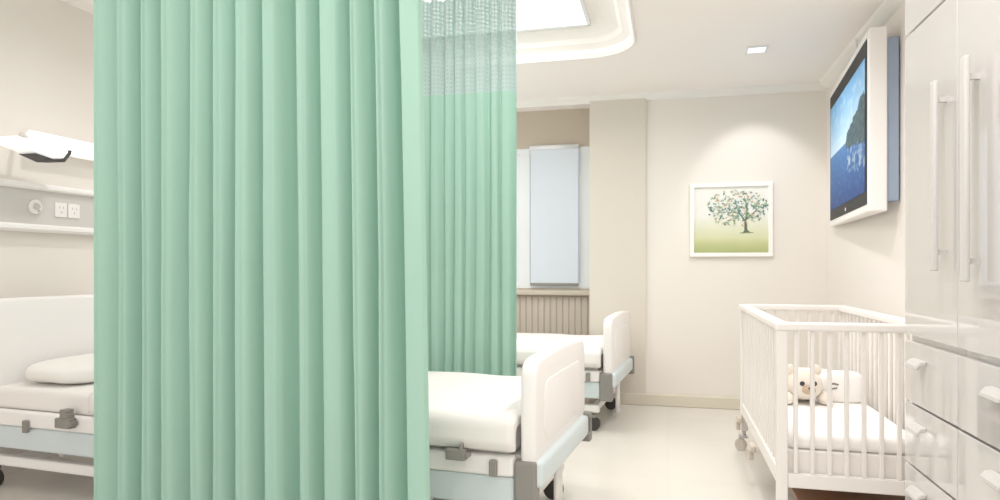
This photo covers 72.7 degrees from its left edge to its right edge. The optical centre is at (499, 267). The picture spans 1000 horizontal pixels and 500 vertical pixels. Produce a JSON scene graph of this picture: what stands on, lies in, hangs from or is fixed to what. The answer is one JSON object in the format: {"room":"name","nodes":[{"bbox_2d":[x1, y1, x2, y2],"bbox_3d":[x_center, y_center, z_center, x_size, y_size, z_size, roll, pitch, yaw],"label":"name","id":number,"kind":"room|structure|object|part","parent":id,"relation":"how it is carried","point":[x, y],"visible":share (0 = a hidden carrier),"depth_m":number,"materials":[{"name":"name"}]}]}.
{"room":"hospital room","nodes":[
{"label":"hospital room","id":0,"kind":"room"},
{"bbox_2d":[0,0,93,476],"bbox_3d":[-2.919,-0.250,3.822,0.100,2.900,7.220,0,0,14],"label":"wall","id":1,"kind":"structure","parent":0,"point":[47,46],"depth_m":4.16,"materials":[{"name":"paint"}]},
{"bbox_2d":[0,178,93,235],"bbox_3d":[-2.760,-0.360,4.107,0.070,0.290,1.490,0,0,14],"label":"panel","id":2,"kind":"object","parent":1,"relation":"attached to","point":[24,206],"visible":0.67,"depth_m":4.11,"materials":[{"name":"white plastic"}]},
{"bbox_2d":[28,200,42,213],"bbox_3d":[-2.759,-0.365,4.045,0.034,0.084,0.084,0,0,14],"label":"outlet","id":3,"kind":"object","parent":2,"relation":"attached to","point":[34,206],"depth_m":4.03,"materials":[{"name":"white plastic"}]},
{"bbox_3d":[-2.760,-0.485,4.107,0.070,0.040,1.490,0,0,14],"label":"rail","id":4,"kind":"part","parent":2,"relation":"part of","materials":[{"name":"white plastic"}]},
{"bbox_3d":[-2.760,-0.237,4.107,0.070,0.045,1.490,0,0,14],"label":"rail","id":5,"kind":"part","parent":2,"relation":"part of","materials":[{"name":"white plastic"}]},
{"bbox_3d":[-2.727,-0.360,4.222,0.011,0.090,0.086,0,0,14],"label":"socket plate","id":6,"kind":"part","parent":2,"relation":"part of","materials":[{"name":"white plastic"}]},
{"bbox_3d":[-2.705,-0.360,4.315,0.011,0.090,0.086,0,0,14],"label":"socket plate","id":7,"kind":"part","parent":2,"relation":"part of","materials":[{"name":"white plastic"}]},
{"bbox_2d":[0,130,93,162],"bbox_3d":[-2.596,-0.712,4.349,0.276,0.199,1.300,0,0,14],"label":"lamp","id":8,"kind":"object","parent":1,"relation":"attached to","point":[36,146],"visible":0.74,"depth_m":3.96,"materials":[{"name":"white plastic"}]},
{"bbox_3d":[-2.641,-0.675,3.862,0.120,0.090,0.332,0,0,14],"label":"lamp shade","id":9,"kind":"part","parent":8,"relation":"part of","materials":[{"name":"white plastic"}]},
{"bbox_2d":[517,108,589,334],"bbox_3d":[-0.561,-0.165,6.860,3.020,2.730,0.190,0,0,14],"label":"wall","id":10,"kind":"structure","parent":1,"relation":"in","point":[566,126],"depth_m":6.57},
{"bbox_2d":[517,146,589,288],"bbox_3d":[-0.176,-0.485,6.793,2.200,1.370,0.055,0,0,14],"label":"window","id":11,"kind":"structure","parent":10,"relation":"attached to","point":[523,155],"depth_m":6.65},
{"bbox_2d":[529,144,578,285],"bbox_3d":[0.528,-0.508,6.551,0.490,1.357,0.044,0,0,14],"label":"roller blind","id":12,"kind":"object","parent":10,"relation":"attached to","point":[554,168],"visible":1,"depth_m":6.55,"materials":[{"name":"white fabric"}]},
{"bbox_2d":[0,398,794,499],"bbox_3d":[-0.458,1.250,3.214,5.170,0.100,7.220,0,0,14],"label":"floor","id":13,"kind":"structure","parent":0,"point":[638,452],"depth_m":4.15,"materials":[{"name":"beige tile"}]},
{"bbox_2d":[0,294,591,499],"bbox_3d":[-1.182,0.682,3.611,3.186,1.035,1.074,0,0,19],"label":"hospital bed","id":14,"kind":"object","parent":13,"relation":"on","point":[44,419],"visible":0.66,"depth_m":3.43,"materials":[{"name":"white plastic"}]},
{"bbox_3d":[-2.597,0.472,4.087,0.060,0.615,0.960,0,0,19],"label":"headboard","id":15,"kind":"part","parent":14,"relation":"part of","materials":[{"name":"white plastic"}]},
{"bbox_2d":[25,353,93,383],"bbox_3d":[-2.302,0.570,3.992,0.461,0.126,0.838,0,0,19],"label":"pillow","id":16,"kind":"object","parent":14,"relation":"on","point":[78,369],"visible":0.35,"depth_m":3.62,"materials":[{"name":"white fabric"}]},
{"bbox_3d":[-1.332,0.890,3.173,2.940,0.120,0.035,0,0,19],"label":"panel","id":17,"kind":"part","parent":14,"relation":"part of","materials":[{"name":"white plastic"}]},
{"bbox_3d":[-1.334,0.786,3.168,2.940,0.083,0.047,0,0,19],"label":"rail","id":18,"kind":"part","parent":14,"relation":"part of","materials":[{"name":"white metal"}]},
{"bbox_3d":[-1.183,0.692,3.611,2.916,0.123,0.920,0,0,19],"label":"mattress","id":19,"kind":"part","parent":14,"relation":"part of","materials":[{"name":"white fabric"}]},
{"bbox_3d":[-1.208,1.032,3.620,2.970,0.055,0.884,0,0,19],"label":"frame","id":20,"kind":"part","parent":14,"relation":"part of","materials":[{"name":"white metal"}]},
{"bbox_2d":[88,371,520,451],"bbox_3d":[-0.825,0.644,3.491,2.200,0.147,1.043,0,0,19],"label":"duvet","id":21,"kind":"object","parent":14,"relation":"on","point":[475,410],"visible":0.16,"depth_m":2.79,"materials":[{"name":"white fabric"}]},
{"bbox_3d":[0.263,0.562,3.125,0.066,0.425,0.960,0,0,19],"label":"footboard","id":22,"kind":"part","parent":14,"relation":"part of","materials":[{"name":"white plastic"}]},
{"bbox_3d":[0.294,0.588,3.115,0.008,0.255,0.700,0,0,19],"label":"inset panel","id":23,"kind":"part","parent":14,"relation":"part of","materials":[{"name":"white plastic"}]},
{"bbox_2d":[517,311,634,430],"bbox_3d":[-0.516,0.682,5.851,3.186,1.035,1.074,0,0,19],"label":"hospital bed","id":24,"kind":"object","parent":13,"relation":"on","point":[617,362],"visible":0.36,"depth_m":5.00,"materials":[{"name":"white plastic"}]},
{"bbox_3d":[-0.668,0.786,5.408,2.940,0.083,0.047,0,0,19],"label":"rail","id":25,"kind":"part","parent":24,"relation":"part of","materials":[{"name":"white plastic"}]},
{"bbox_2d":[517,333,602,367],"bbox_3d":[-0.159,0.644,5.731,2.200,0.147,1.043,0,0,19],"label":"duvet","id":26,"kind":"object","parent":24,"relation":"on","point":[528,344],"visible":0.19,"depth_m":5.16,"materials":[{"name":"white fabric"}]},
{"bbox_3d":[-0.517,0.692,5.852,2.916,0.123,0.920,0,0,19],"label":"mattress","id":27,"kind":"part","parent":24,"relation":"part of","materials":[{"name":"white fabric"}]},
{"bbox_3d":[-0.666,0.890,5.414,2.940,0.120,0.035,0,0,19],"label":"panel","id":28,"kind":"part","parent":24,"relation":"part of","materials":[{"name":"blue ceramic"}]},
{"bbox_3d":[-0.543,1.032,5.861,2.970,0.055,0.884,0,0,19],"label":"frame","id":29,"kind":"part","parent":24,"relation":"part of","materials":[{"name":"white metal"}]},
{"bbox_3d":[0.929,0.562,5.366,0.066,0.425,0.960,0,0,19],"label":"footboard","id":30,"kind":"part","parent":24,"relation":"part of","materials":[{"name":"white plastic"}]},
{"bbox_3d":[0.960,0.588,5.356,0.008,0.255,0.700,0,0,19],"label":"inset panel","id":31,"kind":"part","parent":24,"relation":"part of","materials":[{"name":"white plastic"}]},
{"bbox_2d":[735,304,911,499],"bbox_3d":[1.698,0.719,3.672,0.680,0.961,1.592,0,0,14],"label":"cot","id":32,"kind":"object","parent":13,"relation":"on","point":[846,450],"visible":0.91,"depth_m":3.01,"materials":[{"name":"white wood"}]},
{"bbox_3d":[1.609,0.662,4.482,0.045,0.815,0.045,0,0,14],"label":"corner post","id":33,"kind":"part","parent":32,"relation":"part of","materials":[{"name":"white wood"}]},
{"bbox_3d":[1.425,0.926,3.739,0.033,0.072,1.486,0,0,14],"label":"rail","id":34,"kind":"part","parent":32,"relation":"part of","materials":[{"name":"white wood"}]},
{"bbox_3d":[1.425,0.257,3.739,0.057,0.037,1.468,0,0,14],"label":"rail","id":35,"kind":"part","parent":32,"relation":"part of","materials":[{"name":"white wood"}]},
{"bbox_3d":[1.241,0.662,2.996,0.045,0.815,0.045,0,0,14],"label":"corner post","id":36,"kind":"part","parent":32,"relation":"part of","materials":[{"name":"white wood"}]},
{"bbox_3d":[1.895,0.257,4.412,0.652,0.037,0.061,0,0,14],"label":"rail","id":37,"kind":"part","parent":32,"relation":"part of","materials":[{"name":"white wood"}]},
{"bbox_2d":[788,364,832,404],"bbox_3d":[1.640,0.626,3.706,0.273,0.212,0.302,0,0,5],"label":"plush toy","id":38,"kind":"object","parent":32,"relation":"on","point":[803,375],"visible":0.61,"depth_m":3.61,"materials":[{"name":"fabric"}]},
{"bbox_2d":[798,367,826,377],"bbox_3d":[1.818,0.672,4.102,0.481,0.120,0.343,0,0,14],"label":"pillow","id":39,"kind":"object","parent":32,"relation":"on","point":[823,371],"visible":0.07,"depth_m":4.10,"materials":[{"name":"white fabric"}]},
{"bbox_3d":[1.528,0.257,2.925,0.652,0.037,0.061,0,0,14],"label":"rail","id":40,"kind":"part","parent":32,"relation":"part of","materials":[{"name":"white wood"}]},
{"bbox_3d":[2.182,0.662,4.341,0.045,0.815,0.045,0,0,14],"label":"corner post","id":41,"kind":"part","parent":32,"relation":"part of","materials":[{"name":"white wood"}]},
{"bbox_2d":[821,370,860,402],"bbox_3d":[1.869,0.647,3.709,0.210,0.170,0.101,0,0,18],"label":"cushion","id":42,"kind":"object","parent":32,"relation":"on","point":[837,375],"visible":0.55,"depth_m":3.67,"materials":[{"name":"white fabric"}]},
{"bbox_3d":[1.712,0.767,3.668,0.536,0.074,1.466,0,0,14],"label":"mattress","id":43,"kind":"part","parent":32,"relation":"part of","materials":[{"name":"white fabric"}]},
{"bbox_3d":[1.528,0.931,2.925,0.546,0.062,0.029,0,0,14],"label":"rail","id":44,"kind":"part","parent":32,"relation":"part of","materials":[{"name":"white wood"}]},
{"bbox_2d":[789,488,904,499],"bbox_3d":[1.728,1.048,3.628,0.486,0.025,1.446,0,0,14],"label":"shelf","id":45,"kind":"object","parent":32,"relation":"attached to","point":[798,493],"depth_m":3.09,"materials":[{"name":"brown wood"}]},
{"bbox_3d":[1.712,0.868,3.668,0.536,0.125,1.476,0,0,14],"label":"mattress","id":46,"kind":"part","parent":32,"relation":"part of","materials":[{"name":"white fabric"}]},
{"bbox_3d":[1.999,0.257,3.598,0.057,0.037,1.468,0,0,14],"label":"rail","id":47,"kind":"part","parent":32,"relation":"part of","materials":[{"name":"white wood"}]},
{"bbox_2d":[905,0,966,499],"bbox_3d":[1.622,-0.134,2.241,0.458,2.667,0.468,0,0,14],"label":"wardrobe","id":48,"kind":"object","parent":13,"relation":"on","point":[932,353],"visible":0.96,"depth_m":2.25,"materials":[{"name":"white paint"}]},
{"bbox_3d":[1.441,0.332,2.358,0.034,0.029,0.110,0,0,14],"label":"drawer pull","id":49,"kind":"part","parent":48,"relation":"part of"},
{"bbox_3d":[1.441,0.557,2.358,0.034,0.029,0.110,0,0,14],"label":"drawer pull","id":50,"kind":"part","parent":48,"relation":"part of","materials":[{"name":"white plastic"}]},
{"bbox_3d":[1.441,0.782,2.358,0.034,0.029,0.110,0,0,14],"label":"drawer pull","id":51,"kind":"part","parent":48,"relation":"part of","materials":[{"name":"white plastic"}]},
{"bbox_3d":[1.451,-1.157,2.284,0.022,0.607,0.466,0,0,14],"label":"door","id":52,"kind":"part","parent":48,"relation":"part of","materials":[{"name":"white paint"}]},
{"bbox_3d":[1.451,0.823,2.284,0.022,0.217,0.466,0,0,14],"label":"drawer","id":53,"kind":"part","parent":48,"relation":"part of","materials":[{"name":"white paint"}]},
{"bbox_3d":[1.451,-0.302,2.284,0.022,1.087,0.466,0,0,14],"label":"door","id":54,"kind":"part","parent":48,"relation":"part of","materials":[{"name":"white paint"}]},
{"bbox_3d":[1.451,0.598,2.284,0.022,0.217,0.466,0,0,14],"label":"drawer","id":55,"kind":"part","parent":48,"relation":"part of","materials":[{"name":"white paint"}]},
{"bbox_3d":[1.451,0.372,2.284,0.022,0.217,0.466,0,0,14],"label":"drawer","id":56,"kind":"part","parent":48,"relation":"part of","materials":[{"name":"white paint"}]},
{"bbox_3d":[1.384,-0.290,2.146,0.042,0.600,0.036,0,0,14],"label":"door handle","id":57,"kind":"part","parent":48,"relation":"part of","materials":[{"name":"white metal"}]},
{"bbox_2d":[958,0,999,499],"bbox_3d":[1.502,-0.134,1.756,0.458,2.667,0.527,0,0,14],"label":"wardrobe","id":58,"kind":"object","parent":13,"relation":"on","point":[978,20],"visible":1,"depth_m":1.91,"materials":[{"name":"white paint"}]},
{"bbox_3d":[1.329,-0.280,1.921,0.042,0.640,0.036,0,0,14],"label":"door handle","id":59,"kind":"part","parent":58,"relation":"part of","materials":[{"name":"white metal"}]},
{"bbox_3d":[1.331,0.372,1.798,0.022,0.217,0.525,0,0,14],"label":"drawer","id":60,"kind":"part","parent":58,"relation":"part of","materials":[{"name":"white paint"}]},
{"bbox_3d":[1.331,0.598,1.798,0.022,0.217,0.525,0,0,14],"label":"drawer","id":61,"kind":"part","parent":58,"relation":"part of","materials":[{"name":"white paint"}]},
{"bbox_3d":[1.299,0.332,1.785,0.034,0.029,0.110,0,0,14],"label":"drawer pull","id":62,"kind":"part","parent":58,"relation":"part of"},
{"bbox_3d":[1.299,0.557,1.785,0.034,0.029,0.110,0,0,14],"label":"drawer pull","id":63,"kind":"part","parent":58,"relation":"part of","materials":[{"name":"white plastic"}]},
{"bbox_2d":[61,0,883,111],"bbox_3d":[-0.749,-1.605,3.285,5.770,0.150,7.220,0,0,14],"label":"ceiling","id":64,"kind":"structure","parent":0,"point":[680,44],"depth_m":4.81,"materials":[{"name":"paint"}]},
{"bbox_2d":[422,0,590,31],"bbox_3d":[-0.182,-1.666,4.474,1.480,0.028,0.700,0,0,14],"label":"ceiling light panel","id":65,"kind":"object","parent":64,"relation":"attached to","point":[531,14],"visible":0.33,"depth_m":4.45,"materials":[{"name":"white plastic"}]},
{"bbox_2d":[517,0,636,63],"bbox_3d":[-1.400,-1.528,3.349,3.925,0.026,4.080,0,0,14],"label":"trim","id":66,"kind":"structure","parent":64,"relation":"attached to","point":[630,6],"depth_m":4.83,"materials":[{"name":"white paint"}]},
{"bbox_2d":[745,45,768,53],"bbox_3d":[1.791,-1.524,4.749,0.140,0.012,0.140,0,0,14],"label":"recessed light","id":67,"kind":"object","parent":64,"relation":"in","point":[752,49],"visible":1,"depth_m":4.74,"materials":[{"name":"white plastic"}]},
{"bbox_3d":[-0.722,-1.653,4.196,2.185,0.055,0.030,0,0,14],"label":"track","id":68,"kind":"object","parent":64,"relation":"attached to","visible":0},
{"bbox_2d":[422,0,516,375],"bbox_3d":[-0.698,-0.240,4.190,1.635,2.760,0.050,0,0,14],"label":"privacy curtain","id":69,"kind":"object","parent":68,"relation":"hanging from","point":[469,47],"visible":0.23,"depth_m":4.06,"materials":[{"name":"green fabric"}]},
{"bbox_3d":[-0.973,-1.653,2.682,2.039,0.055,0.030,0,0,14],"label":"track","id":70,"kind":"object","parent":64,"relation":"attached to","visible":0},
{"bbox_2d":[93,0,429,499],"bbox_3d":[-0.959,-0.240,2.634,1.489,2.760,0.176,0,0,14],"label":"privacy curtain","id":71,"kind":"object","parent":70,"relation":"hanging from","point":[261,329],"visible":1,"depth_m":2.63,"materials":[{"name":"green fabric"}]},
{"bbox_2d":[590,98,645,393],"bbox_3d":[1.101,-0.165,6.271,0.490,2.730,0.535,0,0,14],"label":"wall pillar","id":72,"kind":"structure","parent":0,"point":[617,127],"depth_m":6.01,"materials":[{"name":"paint"}]},
{"bbox_2d":[646,90,825,396],"bbox_3d":[2.099,-0.165,6.038,1.560,2.730,0.510,0,0,14],"label":"wall","id":73,"kind":"structure","parent":0,"point":[693,311],"depth_m":5.82,"materials":[{"name":"paint"}]},
{"bbox_2d":[589,393,739,409],"bbox_3d":[1.746,1.150,5.839,1.950,0.100,0.045,0,0,14],"label":"baseboard","id":74,"kind":"structure","parent":73,"relation":"attached to","point":[693,401],"depth_m":5.87,"materials":[{"name":"beige wood"}]},
{"bbox_2d":[517,82,826,107],"bbox_3d":[0.279,-1.500,6.194,4.970,0.060,0.060,0,0,14],"label":"trim","id":75,"kind":"structure","parent":73,"relation":"attached to","point":[808,86],"depth_m":5.87,"materials":[{"name":"white paint"}]},
{"bbox_2d":[690,182,772,256],"bbox_3d":[1.967,-0.410,5.792,0.672,0.630,0.030,0,0,14],"label":"framed picture","id":76,"kind":"object","parent":73,"relation":"attached to","point":[727,219],"visible":1,"depth_m":5.79,"materials":[{"name":"paper"}]},
{"bbox_2d":[826,2,910,429],"bbox_3d":[1.942,-0.165,2.358,0.100,2.730,6.710,0,0,14],"label":"wall","id":77,"kind":"structure","parent":0,"point":[865,257],"depth_m":4.31,"materials":[{"name":"paint"}]},
{"bbox_2d":[819,0,904,87],"bbox_3d":[1.852,-1.500,2.347,0.070,0.060,6.645,0,0,14],"label":"trim","id":78,"kind":"structure","parent":77,"relation":"attached to","point":[886,10],"depth_m":4.44,"materials":[{"name":"white paint"}]},
{"bbox_2d":[830,26,898,226],"bbox_3d":[2.405,-0.925,4.562,0.160,1.210,1.550,0,0,19],"label":"television","id":79,"kind":"object","parent":77,"relation":"attached to","point":[864,101],"visible":1,"depth_m":3.90,"materials":[{"name":"white plastic"}]},
{"bbox_3d":[2.358,-1.448,4.498,0.016,0.165,0.015,0,0,19],"label":"hanging rod","id":80,"kind":"part","parent":79,"relation":"part of","materials":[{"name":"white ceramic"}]}
]}

